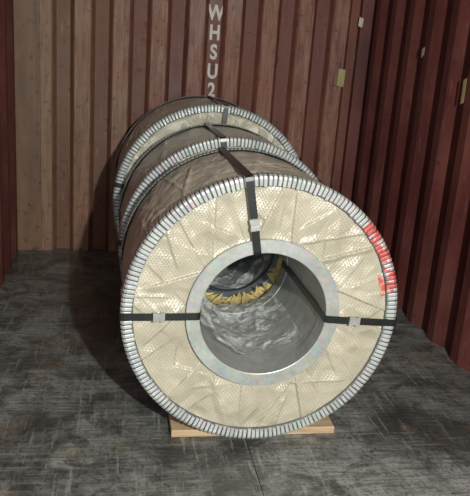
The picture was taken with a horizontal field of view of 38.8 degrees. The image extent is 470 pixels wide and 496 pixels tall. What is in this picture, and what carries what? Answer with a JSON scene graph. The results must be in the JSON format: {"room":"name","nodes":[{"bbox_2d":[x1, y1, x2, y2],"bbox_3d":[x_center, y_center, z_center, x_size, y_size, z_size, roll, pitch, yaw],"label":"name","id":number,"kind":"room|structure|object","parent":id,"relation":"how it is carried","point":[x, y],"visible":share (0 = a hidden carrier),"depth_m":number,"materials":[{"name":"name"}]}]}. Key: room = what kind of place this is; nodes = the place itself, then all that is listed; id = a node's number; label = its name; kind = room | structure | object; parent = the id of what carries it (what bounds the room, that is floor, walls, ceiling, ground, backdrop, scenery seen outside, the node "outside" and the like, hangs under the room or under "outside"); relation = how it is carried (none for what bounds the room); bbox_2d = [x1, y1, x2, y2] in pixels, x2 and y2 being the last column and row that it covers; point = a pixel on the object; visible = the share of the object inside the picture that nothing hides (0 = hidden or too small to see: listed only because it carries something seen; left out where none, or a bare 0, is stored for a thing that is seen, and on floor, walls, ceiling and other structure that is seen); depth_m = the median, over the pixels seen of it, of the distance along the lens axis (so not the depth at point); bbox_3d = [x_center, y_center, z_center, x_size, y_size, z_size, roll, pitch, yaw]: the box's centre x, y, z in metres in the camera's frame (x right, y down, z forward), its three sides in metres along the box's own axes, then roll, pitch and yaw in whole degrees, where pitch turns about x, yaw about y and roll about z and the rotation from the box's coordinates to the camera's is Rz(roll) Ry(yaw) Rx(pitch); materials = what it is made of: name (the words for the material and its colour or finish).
{"room":"shipping container interior","nodes":[
{"label":"shipping container interior","id":0,"kind":"room"},
{"bbox_2d":[0,0,17,285],"bbox_3d":[-0.973,-0.316,1.611,0.039,2.390,5.940,1,16,-10],"label":"wall","id":1,"kind":"structure","parent":0,"point":[8,175],"depth_m":4.10,"materials":[{"name":"paint"}]},
{"bbox_2d":[40,0,360,250],"bbox_3d":[-0.270,-1.116,4.614,2.465,2.390,0.048,1,16,-10],"label":"wall","id":2,"kind":"structure","parent":0,"point":[105,64],"depth_m":4.59,"materials":[{"name":"paint"}]},
{"bbox_2d":[13,0,41,250],"bbox_3d":[-1.383,-1.140,4.408,0.190,2.390,0.072,1,16,-10],"label":"wooden plank","id":3,"kind":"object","parent":2,"relation":"attached to","point":[26,12],"depth_m":4.46,"materials":[{"name":"paint"}]},
{"bbox_2d":[208,82,214,96],"bbox_3d":[-0.165,-1.104,4.656,0.052,0.102,0.001,1,16,-10],"label":"stencilled number","id":4,"kind":"object","parent":2,"relation":"attached to","point":[210,83],"visible":0.93,"depth_m":4.66,"materials":[{"name":"white paint"}]},
{"bbox_2d":[207,63,217,78],"bbox_3d":[-0.156,-1.226,4.622,0.069,0.102,0.001,1,16,-10],"label":"stencilled letter","id":5,"kind":"object","parent":2,"relation":"attached to","point":[216,65],"visible":1,"depth_m":4.62,"materials":[{"name":"white paint"}]},
{"bbox_2d":[210,44,216,59],"bbox_3d":[-0.146,-1.349,4.587,0.048,0.104,0.001,1,16,-10],"label":"stencilled letter","id":6,"kind":"object","parent":2,"relation":"attached to","point":[213,51],"visible":1,"depth_m":4.59,"materials":[{"name":"white paint"}]},
{"bbox_2d":[209,24,219,39],"bbox_3d":[-0.138,-1.472,4.552,0.068,0.101,0.001,1,16,-10],"label":"stencilled letter","id":7,"kind":"object","parent":2,"relation":"attached to","point":[217,32],"visible":1,"depth_m":4.55,"materials":[{"name":"white paint"}]},
{"bbox_2d":[209,4,222,20],"bbox_3d":[-0.129,-1.594,4.517,0.120,0.102,0.001,1,16,-10],"label":"stencilled letter","id":8,"kind":"object","parent":2,"relation":"attached to","point":[216,9],"visible":1,"depth_m":4.52,"materials":[{"name":"white paint"}]},
{"bbox_2d":[337,69,345,86],"bbox_3d":[0.753,-1.206,4.733,0.055,0.125,0.001,1,16,-10],"label":"paper tag","id":9,"kind":"object","parent":2,"relation":"attached to","point":[341,74],"visible":1,"depth_m":4.73,"materials":[{"name":"yellow paper"}]},
{"bbox_2d":[339,0,376,201],"bbox_3d":[0.887,-1.087,4.817,0.105,2.390,0.062,1,16,-10],"label":"trim","id":10,"kind":"structure","parent":2,"relation":"attached to","point":[367,7],"depth_m":4.79,"materials":[{"name":"paint"}]},
{"bbox_2d":[358,17,363,27],"bbox_3d":[0.875,-1.568,4.636,0.035,0.070,0.001,1,16,-10],"label":"paper tag","id":11,"kind":"object","parent":2,"relation":"attached to","point":[360,24],"visible":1,"depth_m":4.64,"materials":[{"name":"white paper"}]},
{"bbox_2d":[0,248,469,495],"bbox_3d":[0.120,0.886,2.159,2.445,0.060,5.950,1,16,-10],"label":"floor","id":12,"kind":"structure","parent":0,"point":[76,419],"depth_m":2.67,"materials":[{"name":"grey concrete"}]},
{"bbox_2d":[113,95,301,236],"bbox_3d":[-0.187,-0.354,4.150,1.119,1.123,0.814,1,16,-10],"label":"coil","id":13,"kind":"object","parent":12,"relation":"on","point":[171,116],"visible":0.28,"depth_m":3.68,"materials":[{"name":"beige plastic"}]},
{"bbox_2d":[117,122,321,306],"bbox_3d":[-0.063,-0.069,3.345,1.035,1.032,0.736,1,16,-10],"label":"coil","id":14,"kind":"object","parent":12,"relation":"on","point":[248,278],"visible":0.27,"depth_m":3.16,"materials":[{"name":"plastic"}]},
{"bbox_2d":[169,414,333,436],"bbox_3d":[0.064,0.694,2.655,0.646,0.030,0.145,1,16,-10],"label":"plank","id":15,"kind":"object","parent":12,"relation":"on","point":[178,428],"visible":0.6,"depth_m":2.60,"materials":[{"name":"brown wood"}]},
{"bbox_2d":[119,147,397,438],"bbox_3d":[0.049,0.145,2.673,1.011,1.003,0.694,1,16,-10],"label":"coil","id":16,"kind":"object","parent":12,"relation":"on","point":[279,362],"visible":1,"depth_m":2.40,"materials":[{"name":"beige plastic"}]},
{"bbox_2d":[352,0,469,370],"bbox_3d":[1.390,-0.260,2.032,0.039,2.390,5.940,1,16,-10],"label":"wall","id":17,"kind":"structure","parent":0,"point":[412,177],"depth_m":3.80,"materials":[{"name":"metal"}]},
{"bbox_2d":[460,78,466,103],"bbox_3d":[1.146,-0.785,3.343,0.001,0.130,0.035,1,16,-10],"label":"paper tag","id":18,"kind":"object","parent":17,"relation":"attached to","point":[465,80],"visible":1,"depth_m":3.34,"materials":[{"name":"yellow paper"}]}
]}

